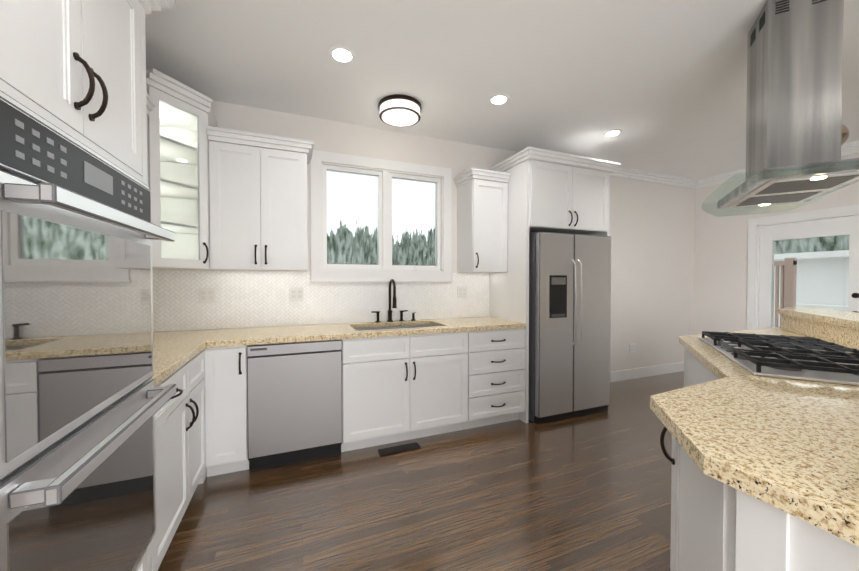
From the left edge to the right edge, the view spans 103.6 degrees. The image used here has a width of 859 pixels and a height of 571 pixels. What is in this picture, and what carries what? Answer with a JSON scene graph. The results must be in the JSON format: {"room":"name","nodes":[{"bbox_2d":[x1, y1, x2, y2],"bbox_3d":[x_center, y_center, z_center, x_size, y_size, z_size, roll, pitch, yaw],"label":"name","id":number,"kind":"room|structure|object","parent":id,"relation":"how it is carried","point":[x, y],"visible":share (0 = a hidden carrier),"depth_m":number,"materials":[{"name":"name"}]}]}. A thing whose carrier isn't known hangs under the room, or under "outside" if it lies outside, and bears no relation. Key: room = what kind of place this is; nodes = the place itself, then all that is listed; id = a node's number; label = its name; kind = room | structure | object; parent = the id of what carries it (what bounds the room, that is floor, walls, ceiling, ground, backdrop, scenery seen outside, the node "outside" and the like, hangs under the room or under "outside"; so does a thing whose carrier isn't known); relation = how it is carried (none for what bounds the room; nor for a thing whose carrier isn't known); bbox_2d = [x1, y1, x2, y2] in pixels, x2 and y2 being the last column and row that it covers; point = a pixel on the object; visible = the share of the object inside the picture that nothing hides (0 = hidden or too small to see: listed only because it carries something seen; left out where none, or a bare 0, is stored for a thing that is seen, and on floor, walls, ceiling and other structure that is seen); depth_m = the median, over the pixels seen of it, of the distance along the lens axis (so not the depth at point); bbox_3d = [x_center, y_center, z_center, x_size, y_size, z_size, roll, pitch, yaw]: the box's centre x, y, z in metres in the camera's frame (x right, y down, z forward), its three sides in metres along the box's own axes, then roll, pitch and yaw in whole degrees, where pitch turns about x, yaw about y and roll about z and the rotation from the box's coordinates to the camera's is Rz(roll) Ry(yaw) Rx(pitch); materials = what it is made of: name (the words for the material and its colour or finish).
{"room":"kitchen","nodes":[
{"label":"kitchen","id":0,"kind":"room"},
{"bbox_2d":[158,371,683,570],"bbox_3d":[2.030,1.323,0.730,6.850,0.050,6.750,0,1,-22],"label":"floor","id":1,"kind":"structure","parent":0,"point":[589,492],"depth_m":1.97,"materials":[{"name":"brown wood"}]},
{"bbox_2d":[0,0,175,570],"bbox_3d":[-1.177,0.060,0.786,0.706,2.475,1.090,0,1,-22],"label":"tall cabinet","id":2,"kind":"object","parent":1,"relation":"on","point":[76,69],"visible":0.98,"depth_m":0.93,"materials":[{"name":"white wood"}]},
{"bbox_2d":[0,90,175,570],"bbox_3d":[-1.150,0.306,0.844,0.675,1.346,0.746,0,1,-22],"label":"double wall oven","id":3,"kind":"object","parent":2,"relation":"in","point":[83,400],"visible":1,"depth_m":0.80,"materials":[{"name":"silver metal"}]},
{"bbox_2d":[152,365,194,570],"bbox_3d":[-1.466,0.849,1.464,0.666,0.876,0.506,0,1,-22],"label":"base cabinet","id":4,"kind":"object","parent":1,"relation":"on","point":[171,462],"visible":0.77,"depth_m":1.57,"materials":[{"name":"white wood"}]},
{"bbox_2d":[150,341,209,386],"bbox_3d":[-1.548,0.387,1.620,0.636,0.041,0.870,0,1,-22],"label":"countertop","id":5,"kind":"structure","parent":4,"relation":"on","point":[174,351],"depth_m":1.80,"materials":[{"name":"stone"}]},
{"bbox_2d":[184,350,206,501],"bbox_3d":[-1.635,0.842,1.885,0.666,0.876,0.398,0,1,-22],"label":"base cabinet","id":6,"kind":"object","parent":1,"relation":"on","point":[196,430],"visible":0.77,"depth_m":1.98,"materials":[{"name":"white wood"}]},
{"bbox_2d":[203,345,248,476],"bbox_3d":[-1.440,0.833,2.474,0.251,0.876,0.666,0,1,-22],"label":"base cabinet","id":7,"kind":"object","parent":1,"relation":"on","point":[226,419],"visible":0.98,"depth_m":2.21,"materials":[{"name":"white wood"}]},
{"bbox_2d":[247,340,341,470],"bbox_3d":[-1.035,0.833,2.638,0.614,0.872,0.612,0,1,-22],"label":"dishwasher","id":8,"kind":"object","parent":1,"relation":"on","point":[294,396],"visible":0.96,"depth_m":2.36,"materials":[{"name":"silver metal"}]},
{"bbox_2d":[378,442,420,455],"bbox_3d":[-0.231,1.266,2.618,0.320,0.006,0.100,0,1,-22],"label":"floor vent","id":9,"kind":"object","parent":1,"relation":"in","point":[398,449],"visible":1,"depth_m":2.61,"materials":[{"name":"brown metal"}]},
{"bbox_2d":[341,325,467,451],"bbox_3d":[-0.264,0.826,2.946,1.040,0.876,0.666,0,1,-22],"label":"base cabinet","id":10,"kind":"object","parent":1,"relation":"on","point":[400,388],"visible":0.96,"depth_m":2.66,"materials":[{"name":"white wood"}]},
{"bbox_2d":[153,317,525,347],"bbox_3d":[-0.679,0.369,2.785,3.117,0.041,0.645,0,1,-22],"label":"countertop","id":11,"kind":"structure","parent":10,"relation":"on","point":[229,337],"depth_m":2.62,"materials":[{"name":"stone"}]},
{"bbox_2d":[371,279,415,321],"bbox_3d":[-0.308,0.141,3.143,0.432,0.401,0.209,0,1,-22],"label":"gooseneck faucet","id":12,"kind":"object","parent":11,"relation":"on","point":[395,305],"visible":0.98,"depth_m":3.18,"materials":[{"name":"brown metal"}]},
{"bbox_2d":[355,325,434,330],"bbox_3d":[-0.278,0.486,2.964,0.772,0.195,0.412,0,1,-22],"label":"undermount sink","id":13,"kind":"object","parent":11,"relation":"in","point":[380,328],"visible":0.08,"depth_m":3.16,"materials":[{"name":"silver metal"}]},
{"bbox_2d":[463,328,525,429],"bbox_3d":[0.496,0.822,3.251,0.593,0.876,0.666,0,1,-22],"label":"base cabinet","id":14,"kind":"object","parent":1,"relation":"on","point":[496,373],"visible":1,"depth_m":2.98,"materials":[{"name":"white wood"}]},
{"bbox_2d":[489,160,529,422],"bbox_3d":[0.779,0.058,3.375,0.029,2.400,0.626,0,1,-22],"label":"panel","id":15,"kind":"object","parent":1,"relation":"on","point":[509,294],"visible":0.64,"depth_m":3.20,"materials":[{"name":"white wood"}]},
{"bbox_2d":[528,232,610,423],"bbox_3d":[1.280,0.381,3.496,0.890,1.750,0.771,0,1,-22],"label":"refrigerator","id":16,"kind":"object","parent":1,"relation":"on","point":[569,318],"visible":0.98,"depth_m":3.16,"materials":[{"name":"silver metal"}]},
{"bbox_2d":[591,173,609,235],"bbox_3d":[1.706,0.052,3.747,0.029,2.400,0.626,0,1,-22],"label":"panel","id":17,"kind":"object","parent":1,"relation":"on","point":[603,234],"visible":0.14,"depth_m":3.45,"materials":[{"name":"white wood"}]},
{"bbox_2d":[660,348,858,570],"bbox_3d":[1.830,0.847,1.640,2.876,0.875,1.358,0,1,-22],"label":"kitchen island","id":18,"kind":"object","parent":1,"relation":"on","point":[716,525],"visible":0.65,"depth_m":0.74,"materials":[{"name":"white wood"}]},
{"bbox_2d":[650,327,858,546],"bbox_3d":[1.833,0.386,1.650,2.930,0.041,1.390,0,1,-22],"label":"island countertop","id":19,"kind":"structure","parent":18,"relation":"on","point":[789,446],"depth_m":0.86,"materials":[{"name":"stone"}]},
{"bbox_2d":[699,331,858,385],"bbox_3d":[1.802,0.335,1.692,0.540,0.059,0.980,0,1,28],"label":"gas cooktop","id":20,"kind":"object","parent":19,"relation":"in","point":[800,358],"visible":1,"depth_m":1.54,"materials":[{"name":"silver metal"}]},
{"bbox_2d":[781,314,858,349],"bbox_3d":[1.846,0.303,1.618,2.761,0.125,1.317,0,1,-22],"label":"backsplash","id":21,"kind":"structure","parent":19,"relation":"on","point":[841,335],"depth_m":2.18,"materials":[{"name":"stone"}]},
{"bbox_2d":[161,100,694,371],"bbox_3d":[0.795,-0.119,3.785,6.610,2.740,0.120,0,1,-22],"label":"wall","id":22,"kind":"structure","parent":0,"point":[652,229],"depth_m":4.44,"materials":[{"name":"paint"}]},
{"bbox_2d":[146,68,216,269],"bbox_3d":[-1.830,-0.707,2.301,0.636,1.182,0.656,0,1,-22],"label":"upper cabinet","id":23,"kind":"object","parent":22,"relation":"attached to","point":[180,117],"visible":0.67,"depth_m":2.34,"materials":[{"name":"white wood"}]},
{"bbox_2d":[207,126,313,270],"bbox_3d":[-1.293,-0.618,2.666,0.703,0.992,0.383,0,1,-22],"label":"upper cabinet","id":24,"kind":"object","parent":22,"relation":"attached to","point":[258,198],"visible":1,"depth_m":2.51,"materials":[{"name":"white wood"}]},
{"bbox_2d":[153,270,489,331],"bbox_3d":[-0.800,0.108,3.079,3.120,0.469,0.008,0,1,-22],"label":"tile backsplash","id":25,"kind":"structure","parent":22,"relation":"attached to","point":[245,299],"depth_m":2.92,"materials":[{"name":"white tile"}]},
{"bbox_2d":[199,288,215,302],"bbox_3d":[-1.762,0.078,2.683,0.116,0.120,0.008,0,1,-22],"label":"electrical outlet","id":26,"kind":"object","parent":25,"relation":"attached to","point":[207,295],"visible":1,"depth_m":2.68,"materials":[{"name":"plastic"}]},
{"bbox_2d":[289,287,303,300],"bbox_3d":[-1.150,0.074,2.928,0.116,0.120,0.008,0,1,-22],"label":"electrical outlet","id":27,"kind":"object","parent":25,"relation":"attached to","point":[296,293],"visible":1,"depth_m":2.93,"materials":[{"name":"plastic"}]},
{"bbox_2d":[457,286,466,297],"bbox_3d":[0.344,0.065,3.528,0.116,0.120,0.008,0,1,-22],"label":"electrical outlet","id":28,"kind":"object","parent":25,"relation":"attached to","point":[461,291],"visible":1,"depth_m":3.52,"materials":[{"name":"plastic"}]},
{"bbox_2d":[310,150,452,281],"bbox_3d":[-0.429,-0.614,3.269,1.380,1.155,0.150,0,1,-22],"label":"window","id":29,"kind":"structure","parent":22,"relation":"in","point":[318,274],"depth_m":3.23,"materials":[{"name":"white wood"}]},
{"bbox_2d":[453,168,510,272],"bbox_3d":[0.517,-0.614,3.392,0.433,0.962,0.383,0,1,-22],"label":"upper cabinet","id":30,"kind":"object","parent":22,"relation":"attached to","point":[482,216],"visible":1,"depth_m":3.28,"materials":[{"name":"white wood"}]},
{"bbox_2d":[488,146,620,234],"bbox_3d":[1.261,-0.887,3.501,1.124,0.682,0.693,0,1,-22],"label":"upper cabinet","id":31,"kind":"object","parent":22,"relation":"attached to","point":[568,193],"visible":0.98,"depth_m":3.22,"materials":[{"name":"white wood"}]},
{"bbox_2d":[629,343,635,352],"bbox_3d":[2.698,0.830,4.494,0.116,0.120,0.008,0,1,-22],"label":"electrical outlet","id":32,"kind":"object","parent":22,"relation":"attached to","point":[632,347],"visible":1,"depth_m":4.49,"materials":[{"name":"plastic"}]},
{"bbox_2d":[610,362,683,381],"bbox_3d":[2.745,1.175,4.516,2.460,0.130,0.014,0,1,-22],"label":"baseboard","id":33,"kind":"structure","parent":22,"relation":"attached to","point":[622,375],"depth_m":4.57,"materials":[{"name":"white wood"}]},
{"bbox_2d":[610,166,698,188],"bbox_3d":[2.731,-1.449,4.431,2.340,0.100,0.085,0,1,-22],"label":"crown molding","id":34,"kind":"structure","parent":22,"relation":"attached to","point":[660,178],"depth_m":4.55,"materials":[{"name":"white wood"}]},
{"bbox_2d":[145,0,858,179],"bbox_3d":[2.030,-1.482,0.687,6.850,0.080,6.750,0,1,-22],"label":"ceiling","id":35,"kind":"structure","parent":0,"point":[661,85],"depth_m":2.27,"materials":[{"name":"paint"}]},
{"bbox_2d":[329,46,354,63],"bbox_3d":[-0.554,-1.460,2.145,0.164,0.008,0.164,0,1,-22],"label":"recessed light","id":36,"kind":"object","parent":35,"relation":"in","point":[342,54],"visible":1,"depth_m":2.13,"materials":[{"name":"white plastic"}]},
{"bbox_2d":[379,94,420,126],"bbox_3d":[-0.242,-1.423,2.777,0.350,0.100,0.350,0,1,-22],"label":"drum ceiling light","id":37,"kind":"object","parent":35,"relation":"attached to","point":[398,110],"visible":1,"depth_m":2.68,"materials":[{"name":"white glass"}]},
{"bbox_2d":[488,94,509,104],"bbox_3d":[0.548,-1.468,2.674,0.164,0.008,0.164,0,1,-22],"label":"recessed light","id":38,"kind":"object","parent":35,"relation":"in","point":[498,99],"visible":1,"depth_m":2.66,"materials":[{"name":"white plastic"}]},
{"bbox_2d":[603,129,621,136],"bbox_3d":[1.779,-1.477,3.286,0.164,0.008,0.164,0,1,-22],"label":"recessed light","id":39,"kind":"object","parent":35,"relation":"in","point":[613,133],"visible":1,"depth_m":3.28,"materials":[{"name":"white plastic"}]},
{"bbox_2d":[702,0,858,215],"bbox_3d":[1.894,-0.963,1.781,0.580,0.988,1.100,0,1,28],"label":"range hood","id":40,"kind":"object","parent":35,"relation":"hanging from","point":[794,96],"visible":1,"depth_m":1.66,"materials":[{"name":"metal"}]},
{"bbox_2d":[841,124,848,145],"bbox_3d":[2.586,-1.168,2.192,0.176,0.592,0.176,0,1,-22],"label":"globe pendant light","id":41,"kind":"object","parent":35,"relation":"hanging from","point":[844,133],"visible":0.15,"depth_m":2.12,"materials":[{"name":"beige glass"}]},
{"bbox_2d":[694,152,858,334],"bbox_3d":[5.153,-0.091,1.963,0.120,2.740,6.750,0,1,-22],"label":"wall","id":42,"kind":"structure","parent":0,"point":[720,273],"depth_m":4.60,"materials":[{"name":"paint"}]},
{"bbox_2d":[696,140,858,188],"bbox_3d":[5.058,-1.410,1.905,0.085,0.100,6.510,0,1,-22],"label":"crown molding","id":43,"kind":"structure","parent":42,"relation":"attached to","point":[852,147],"depth_m":4.47,"materials":[{"name":"white wood"}]},
{"bbox_2d":[747,204,858,329],"bbox_3d":[4.366,0.202,3.904,0.138,2.095,1.060,0,1,-22],"label":"door frame","id":44,"kind":"structure","parent":42,"relation":"attached to","point":[753,279],"depth_m":4.29,"materials":[{"name":"white wood"}]},
{"bbox_2d":[759,215,858,328],"bbox_3d":[4.343,0.243,3.895,0.098,1.972,0.856,0,1,-22],"label":"exterior door","id":45,"kind":"structure","parent":42,"relation":"in","point":[770,235],"depth_m":3.92,"materials":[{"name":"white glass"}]},
{"bbox_3d":[-1.092,-0.053,-0.545,0.120,2.740,6.750,0,1,-22],"label":"wall","id":46,"kind":"structure","parent":0,"visible":0},
{"bbox_2d":[146,91,155,185],"bbox_3d":[-1.685,-0.602,1.609,0.383,0.992,0.811,0,1,-22],"label":"upper cabinet","id":47,"kind":"object","parent":46,"relation":"attached to","point":[150,103],"depth_m":2.00,"materials":[{"name":"white wood"}]},
{"label":"outside","id":48,"kind":"structure","parent":0,"visible":0},
{"bbox_3d":[6.377,1.303,4.303,3.880,0.080,4.500,0,1,-22],"label":"deck","id":49,"kind":"object","parent":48,"visible":0},
{"bbox_2d":[773,258,847,326],"bbox_3d":[6.224,0.449,3.959,1.810,1.640,5.000,0,1,-22],"label":"fence","id":50,"kind":"object","parent":49,"relation":"on","point":[791,271],"depth_m":4.76,"materials":[{"name":"brown wood"}]},
{"bbox_3d":[2.004,0.763,1.622,2.852,1.043,1.440,0,1,-22],"label":"wall","id":51,"kind":"structure","parent":0,"visible":0},
{"bbox_2d":[776,306,858,328],"bbox_3d":[2.105,0.220,1.589,3.222,0.040,1.620,0,1,-22],"label":"bar","id":52,"kind":"object","parent":51,"relation":"on","point":[841,318],"visible":1,"depth_m":2.29,"materials":[{"name":"stone"}]},
{"bbox_3d":[4.196,1.286,19.490,48.610,0.050,53.310,0,1,-22],"label":"snow","id":53,"kind":"object","parent":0,"visible":0},
{"bbox_2d":[774,250,848,305],"bbox_3d":[11.975,0.331,11.655,10.800,2.200,15.800,0,1,-22],"label":"neighbor roof","id":54,"kind":"structure","parent":53,"relation":"on","point":[803,257],"depth_m":7.19,"materials":[{"name":"white"}]}
]}

